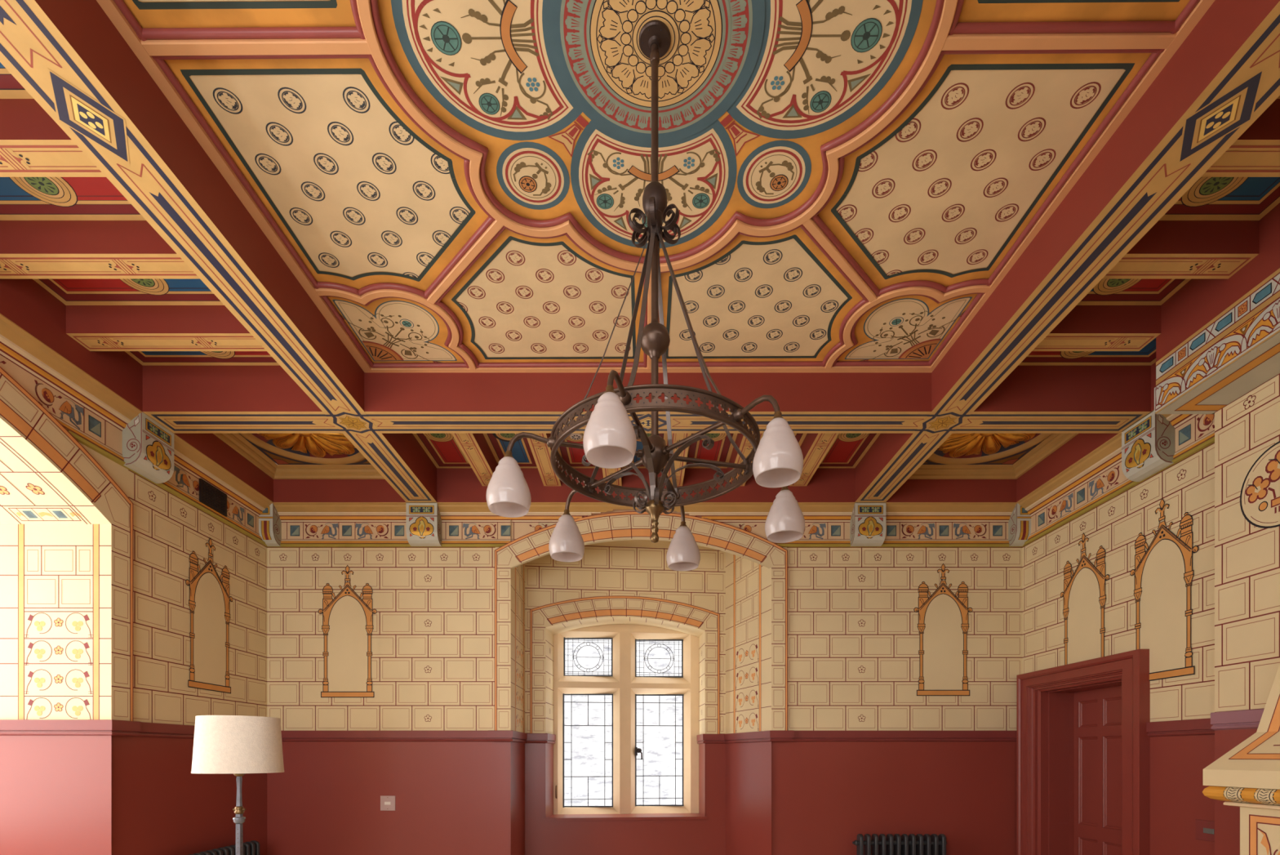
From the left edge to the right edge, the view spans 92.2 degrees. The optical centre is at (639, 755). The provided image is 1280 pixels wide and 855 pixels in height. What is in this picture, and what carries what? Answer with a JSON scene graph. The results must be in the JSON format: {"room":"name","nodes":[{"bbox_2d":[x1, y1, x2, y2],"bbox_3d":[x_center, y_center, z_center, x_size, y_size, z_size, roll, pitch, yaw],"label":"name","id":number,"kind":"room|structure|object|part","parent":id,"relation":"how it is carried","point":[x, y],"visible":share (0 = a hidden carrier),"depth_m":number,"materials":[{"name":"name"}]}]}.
{"room":"historic interior","nodes":[
{"label":"historic interior","id":0,"kind":"room"},
{"bbox_2d":[0,417,111,854],"bbox_3d":[-4.734,-0.287,2.330,2.273,3.575,3.720,0,0,0],"label":"wall","id":1,"kind":"structure","parent":0,"point":[55,544],"depth_m":4.19,"materials":[{"name":"paint"}]},
{"bbox_2d":[0,279,273,854],"bbox_3d":[-3.557,-0.630,2.330,0.150,4.260,7.340,0,0,0],"label":"wall","id":2,"kind":"structure","parent":0,"point":[188,579],"depth_m":4.63,"materials":[{"name":"paint"}]},
{"bbox_2d":[122,411,173,483],"bbox_3d":[-3.555,-2.221,4.455,0.154,0.376,0.297,0,0,0],"label":"corbel","id":3,"kind":"object","parent":2,"relation":"attached to","point":[148,446],"visible":1,"depth_m":4.39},
{"bbox_3d":[-3.480,-2.324,4.455,0.002,0.109,0.295,0,0,0],"label":"butterfly panel","id":4,"kind":"part","parent":3,"relation":"part of","materials":[{"name":"multicoloured paint"}]},
{"bbox_2d":[199,478,226,516],"bbox_3d":[-3.608,-2.180,5.213,0.023,0.190,0.318,0,0,0],"label":"air vent","id":5,"kind":"object","parent":2,"relation":"in","point":[210,495],"visible":1,"depth_m":5.19,"materials":[{"name":"black metal"}]},
{"bbox_2d":[0,0,1279,502],"bbox_3d":[-0.603,-2.702,2.830,8.859,0.597,8.740,0,0,0],"label":"ceiling","id":6,"kind":"structure","parent":0,"point":[390,241],"depth_m":3.00,"materials":[{"name":"paint"}]},
{"bbox_3d":[-2.852,-2.727,2.349,1.280,0.006,0.442,0,0,0],"label":"coffer panel","id":7,"kind":"part","parent":6,"relation":"part of","materials":[{"name":"paint"}]},
{"bbox_3d":[-2.852,-2.727,2.934,1.280,0.006,0.437,0,0,0],"label":"coffer panel","id":8,"kind":"part","parent":6,"relation":"part of","materials":[{"name":"red paint"}]},
{"bbox_3d":[-2.852,-2.727,3.521,1.280,0.006,0.447,0,0,0],"label":"coffer panel","id":9,"kind":"part","parent":6,"relation":"part of","materials":[{"name":"red paint"}]},
{"bbox_3d":[-2.852,-2.727,4.105,1.280,0.006,0.430,0,0,0],"label":"coffer panel","id":10,"kind":"part","parent":6,"relation":"part of","materials":[{"name":"paint"}]},
{"bbox_3d":[-1.714,-2.727,5.225,0.452,0.006,1.270,0,0,0],"label":"coffer panel","id":11,"kind":"part","parent":6,"relation":"part of","materials":[{"name":"red paint"}]},
{"bbox_3d":[-1.123,-2.727,5.225,0.440,0.006,1.270,0,0,0],"label":"coffer panel","id":12,"kind":"part","parent":6,"relation":"part of","materials":[{"name":"blue paint"}]},
{"bbox_2d":[569,433,582,439],"bbox_3d":[-0.542,-2.711,5.225,0.112,0.022,0.112,0,0,0],"label":"ceiling vent","id":13,"kind":"object","parent":6,"relation":"in","point":[574,436],"visible":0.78,"depth_m":5.21,"materials":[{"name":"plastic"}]},
{"bbox_3d":[-0.542,-2.727,5.225,0.430,0.006,1.270,0,0,0],"label":"coffer panel","id":14,"kind":"part","parent":6,"relation":"part of","materials":[{"name":"red paint"}]},
{"bbox_3d":[0.033,-2.727,5.225,0.430,0.006,1.270,0,0,0],"label":"coffer panel","id":15,"kind":"part","parent":6,"relation":"part of","materials":[{"name":"paint"}]},
{"bbox_2d":[485,19,804,570],"bbox_3d":[0.056,-1.761,2.330,1.203,1.902,1.198,0,0,0],"label":"chandelier","id":16,"kind":"object","parent":6,"relation":"hanging from","point":[610,436],"visible":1,"depth_m":2.29,"materials":[{"name":"metal"}]},
{"bbox_3d":[-0.468,-0.965,2.195,0.157,0.180,0.157,0,0,0],"label":"lamp shade","id":17,"kind":"part","parent":16,"relation":"part of","materials":[{"name":"white glass"}]},
{"bbox_3d":[-0.323,-0.965,2.716,0.157,0.180,0.157,0,0,0],"label":"lamp shade","id":18,"kind":"part","parent":16,"relation":"part of","materials":[{"name":"white glass"}]},
{"bbox_3d":[-0.229,-1.115,2.255,0.510,0.088,0.040,0,0,-13],"label":"lamp arm","id":19,"kind":"part","parent":16,"relation":"part of","materials":[{"name":"brown metal"}]},
{"bbox_3d":[-0.149,-1.115,2.542,0.510,0.088,0.040,0,0,44],"label":"lamp arm","id":20,"kind":"part","parent":16,"relation":"part of","materials":[{"name":"brown metal"}]},
{"bbox_3d":[-0.089,-0.965,1.809,0.157,0.180,0.157,0,0,0],"label":"lamp shade","id":21,"kind":"part","parent":16,"relation":"part of","materials":[{"name":"white glass"}]},
{"bbox_3d":[-0.024,-1.115,2.046,0.040,0.088,0.510,0,0,14],"label":"lamp arm","id":22,"kind":"part","parent":16,"relation":"part of","materials":[{"name":"brown metal"}]},
{"bbox_3d":[0.056,-1.935,2.330,0.036,1.510,0.036,0,0,0],"label":"rod","id":23,"kind":"part","parent":16,"relation":"part of","materials":[{"name":"brown metal"}]},
{"bbox_3d":[0.056,-2.055,2.330,0.094,0.200,0.094,0,0,0],"label":"crown","id":24,"kind":"part","parent":16,"relation":"part of","materials":[{"name":"metal"}]},
{"bbox_3d":[0.056,-2.695,2.330,0.122,0.034,0.122,0,0,0],"label":"ceiling plate","id":25,"kind":"part","parent":16,"relation":"part of","materials":[{"name":"metal"}]},
{"bbox_3d":[0.056,-1.012,2.330,0.021,0.155,0.020,0,0,0],"label":"stem","id":26,"kind":"part","parent":16,"relation":"part of","materials":[{"name":"brown metal"}]},
{"bbox_3d":[0.136,-1.115,2.614,0.040,0.088,0.510,0,0,14],"label":"lamp arm","id":27,"kind":"part","parent":16,"relation":"part of","materials":[{"name":"brown metal"}]},
{"bbox_3d":[0.201,-0.965,2.851,0.157,0.180,0.157,0,0,0],"label":"lamp shade","id":28,"kind":"part","parent":16,"relation":"part of","materials":[{"name":"white glass"}]},
{"bbox_3d":[0.341,-1.115,2.405,0.510,0.088,0.040,0,0,-13],"label":"lamp arm","id":29,"kind":"part","parent":16,"relation":"part of","materials":[{"name":"brown metal"}]},
{"bbox_3d":[0.261,-1.115,2.119,0.510,0.088,0.040,0,0,44],"label":"lamp arm","id":30,"kind":"part","parent":16,"relation":"part of","materials":[{"name":"brown metal"}]},
{"bbox_3d":[0.435,-0.965,1.944,0.157,0.180,0.157,0,0,0],"label":"lamp shade","id":31,"kind":"part","parent":16,"relation":"part of","materials":[{"name":"white glass"}]},
{"bbox_3d":[0.580,-0.965,2.466,0.157,0.180,0.157,0,0,0],"label":"lamp shade","id":32,"kind":"part","parent":16,"relation":"part of","materials":[{"name":"white glass"}]},
{"bbox_3d":[0.060,-2.715,2.330,4.091,0.010,4.091,0,0,0],"label":"painted panel","id":33,"kind":"part","parent":6,"relation":"part of","materials":[{"name":"beige paint"}]},
{"bbox_3d":[0.060,-2.704,2.330,3.995,0.030,3.995,0,0,0],"label":"roll moulding","id":34,"kind":"part","parent":6,"relation":"part of","materials":[{"name":"paint"}]},
{"bbox_3d":[0.615,-2.727,5.225,0.445,0.006,1.270,0,0,0],"label":"coffer panel","id":35,"kind":"part","parent":6,"relation":"part of","materials":[{"name":"red paint"}]},
{"bbox_3d":[1.205,-2.727,5.225,0.445,0.006,1.270,0,0,0],"label":"coffer panel","id":36,"kind":"part","parent":6,"relation":"part of","materials":[{"name":"red paint"}]},
{"bbox_3d":[1.812,-2.727,5.225,0.478,0.006,1.270,0,0,0],"label":"coffer panel","id":37,"kind":"part","parent":6,"relation":"part of","materials":[{"name":"red paint"}]},
{"bbox_3d":[2.955,-2.727,4.105,1.263,0.006,0.430,0,0,0],"label":"coffer panel","id":38,"kind":"part","parent":6,"relation":"part of","materials":[{"name":"red paint"}]},
{"bbox_3d":[2.747,-2.727,3.521,0.846,0.006,0.447,0,0,0],"label":"coffer panel","id":39,"kind":"part","parent":6,"relation":"part of","materials":[{"name":"red paint"}]},
{"bbox_3d":[2.747,-2.727,2.934,0.846,0.006,0.437,0,0,0],"label":"coffer panel","id":40,"kind":"part","parent":6,"relation":"part of","materials":[{"name":"paint"}]},
{"bbox_2d":[511,539,771,854],"bbox_3d":[0.009,-0.410,6.647,2.528,3.820,1.364,0,0,0],"label":"wall","id":41,"kind":"structure","parent":0,"point":[725,602],"depth_m":6.79,"materials":[{"name":"paint"}]},
{"bbox_2d":[0,719,555,743],"bbox_3d":[-3.173,-0.190,5.407,5.609,0.108,1.501,0,0,-37],"label":"rail","id":42,"kind":"object","parent":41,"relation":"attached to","point":[7,726],"depth_m":5.94,"materials":[{"name":"red paint"}]},
{"bbox_2d":[553,624,698,813],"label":"window","id":43,"kind":"structure","parent":41,"relation":"in","point":[623,683],"depth_m":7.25,"materials":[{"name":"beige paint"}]},
{"bbox_2d":[266,467,1022,854],"bbox_3d":[0.048,-0.630,5.925,7.359,4.260,0.150,0,0,0],"label":"wall","id":44,"kind":"structure","parent":0,"point":[368,628],"depth_m":6.00,"materials":[{"name":"paint"}]},
{"bbox_2d":[258,502,281,546],"bbox_3d":[-3.559,-2.221,5.924,0.144,0.376,0.152,0,0,0],"label":"corbel","id":45,"kind":"object","parent":44,"relation":"attached to","point":[269,521],"visible":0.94,"depth_m":5.86,"materials":[{"name":"beige paint"}]},
{"bbox_2d":[380,795,395,810],"bbox_3d":[-2.456,0.462,5.994,0.145,0.145,0.012,0,0,0],"label":"light switch","id":46,"kind":"object","parent":44,"relation":"attached to","point":[387,802],"visible":1,"depth_m":5.99,"materials":[{"name":"white plastic"}]},
{"bbox_2d":[405,502,441,546],"bbox_3d":[-2.075,-2.221,5.923,0.297,0.376,0.154,0,0,0],"label":"corbel","id":47,"kind":"object","parent":44,"relation":"attached to","point":[423,520],"visible":1,"depth_m":5.85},
{"bbox_3d":[-2.075,-2.324,5.848,0.295,0.109,0.002,0,0,0],"label":"butterfly panel","id":48,"kind":"part","parent":47,"relation":"part of","materials":[{"name":"multicoloured paint"}]},
{"bbox_2d":[697,729,1016,743],"bbox_3d":[1.996,-0.190,6.187,3.341,0.108,1.049,0,0,24],"label":"rail","id":49,"kind":"object","parent":44,"relation":"attached to","point":[771,735],"depth_m":5.97,"materials":[{"name":"red wood"}]},
{"bbox_2d":[849,502,885,546],"bbox_3d":[2.190,-2.221,5.923,0.297,0.376,0.154,0,0,0],"label":"corbel","id":50,"kind":"object","parent":44,"relation":"attached to","point":[868,520],"visible":1,"depth_m":5.85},
{"bbox_3d":[2.190,-2.324,5.848,0.295,0.109,0.002,0,0,0],"label":"butterfly panel","id":51,"kind":"part","parent":50,"relation":"part of","materials":[{"name":"paint"}]},
{"bbox_2d":[1016,361,1214,854],"bbox_3d":[3.652,-0.630,2.330,0.150,4.260,7.340,0,0,0],"label":"wall","id":52,"kind":"structure","parent":0,"point":[1113,563],"depth_m":4.52,"materials":[{"name":"paint"}]},
{"bbox_2d":[1008,502,1031,546],"bbox_3d":[3.654,-2.221,5.924,0.144,0.376,0.152,0,0,0],"label":"corbel","id":53,"kind":"object","parent":52,"relation":"attached to","point":[1020,521],"visible":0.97,"depth_m":5.86,"materials":[{"name":"beige paint"}]},
{"bbox_2d":[1016,648,1150,854],"bbox_3d":[3.878,0.355,5.232,0.463,2.290,1.465,0,0,0],"label":"door","id":54,"kind":"structure","parent":52,"relation":"in","point":[1083,743],"depth_m":5.57,"materials":[{"name":"red wood"}]},
{"bbox_2d":[1121,410,1174,481],"bbox_3d":[3.650,-2.221,4.425,0.154,0.376,0.297,0,0,0],"label":"corbel","id":55,"kind":"object","parent":52,"relation":"attached to","point":[1148,445],"visible":1,"depth_m":4.36,"materials":[{"name":"paint"}]},
{"bbox_3d":[3.575,-2.324,4.425,0.002,0.109,0.295,0,0,0],"label":"butterfly panel","id":56,"kind":"part","parent":55,"relation":"part of","materials":[{"name":"paint"}]},
{"bbox_2d":[1146,717,1214,737],"bbox_3d":[3.714,-0.190,4.136,0.026,0.108,0.769,0,0,0],"label":"trim","id":57,"kind":"structure","parent":52,"relation":"attached to","point":[1197,726],"depth_m":4.22,"materials":[{"name":"red wood"}]},
{"bbox_2d":[1195,818,1214,841],"bbox_3d":[3.721,0.492,4.026,0.012,0.135,0.200,0,0,0],"label":"wall switch","id":58,"kind":"object","parent":52,"relation":"attached to","point":[1205,828],"visible":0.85,"depth_m":4.05,"materials":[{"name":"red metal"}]},
{"bbox_2d":[1214,373,1279,854],"bbox_3d":[3.610,-0.454,2.330,0.233,3.907,2.840,0,0,0],"label":"wall","id":59,"kind":"structure","parent":0,"point":[1247,428],"depth_m":3.56,"materials":[{"name":"paint"}]},
{"bbox_2d":[1154,202,1279,413],"bbox_3d":[3.479,-2.425,2.336,0.648,0.671,2.892,0,0,0],"label":"trim","id":60,"kind":"structure","parent":59,"relation":"attached to","point":[1218,341],"depth_m":3.39,"materials":[{"name":"multicoloured paint"}]},
{"bbox_2d":[1210,708,1264,729],"bbox_3d":[3.487,-0.208,2.330,0.026,0.108,2.840,0,0,0],"label":"trim","id":61,"kind":"structure","parent":59,"relation":"attached to","point":[1246,718],"depth_m":3.59,"materials":[{"name":"paint"}]},
{"bbox_3d":[-0.561,1.530,2.900,9.277,0.060,8.800,0,0,0],"label":"floor","id":62,"kind":"structure","parent":0,"visible":0},
{"bbox_2d":[187,840,259,854],"bbox_3d":[-3.500,1.134,5.099,0.104,0.732,1.025,0,0,0],"label":"radiator","id":63,"kind":"object","parent":62,"relation":"on","point":[250,847],"visible":0.86,"depth_m":5.28,"materials":[{"name":"black metal"}]},
{"bbox_2d":[191,715,284,854],"bbox_3d":[-1.972,0.656,3.030,0.384,1.688,0.384,0,0,0],"label":"floor lamp","id":64,"kind":"object","parent":62,"relation":"on","point":[238,745],"visible":1,"depth_m":2.89,"materials":[{"name":"fabric"}]},
{"bbox_3d":[-1.972,-0.053,3.030,0.382,0.270,0.384,0,0,0],"label":"lamp shade","id":65,"kind":"part","parent":64,"relation":"part of","materials":[{"name":"fabric"}]},
{"bbox_3d":[-1.972,-0.052,3.030,0.384,0.271,0.384,0,0,0],"label":"shade frame","id":66,"kind":"part","parent":64,"relation":"part of","materials":[{"name":"fabric"}]},
{"bbox_3d":[-1.972,0.760,3.030,0.028,1.320,0.028,0,0,0],"label":"stem","id":67,"kind":"part","parent":64,"relation":"part of","materials":[{"name":"grey metal"}]},
{"bbox_2d":[852,833,946,854],"bbox_3d":[2.468,1.122,5.860,0.884,0.756,0.104,0,0,0],"label":"radiator","id":68,"kind":"object","parent":62,"relation":"on","point":[912,844],"visible":1,"depth_m":5.82,"materials":[{"name":"black metal"}]},
{"bbox_2d":[1202,663,1279,854],"bbox_3d":[3.223,0.125,2.330,0.554,2.750,1.798,0,0,0],"label":"chimneypiece","id":69,"kind":"object","parent":62,"relation":"on","point":[1247,775],"visible":1,"depth_m":3.05,"materials":[{"name":"stone"}]},
{"bbox_3d":[3.224,0.196,2.330,0.552,0.081,1.798,0,0,0],"label":"roll moulding","id":70,"kind":"part","parent":69,"relation":"part of","materials":[{"name":"orange paint"}]},
{"bbox_2d":[1203,663,1279,789],"bbox_3d":[3.225,-0.547,2.330,0.550,1.405,1.794,0,0,0],"label":"hood","id":71,"kind":"object","parent":69,"relation":"attached to","point":[1254,763],"depth_m":3.07,"materials":[{"name":"stone"}]}
]}

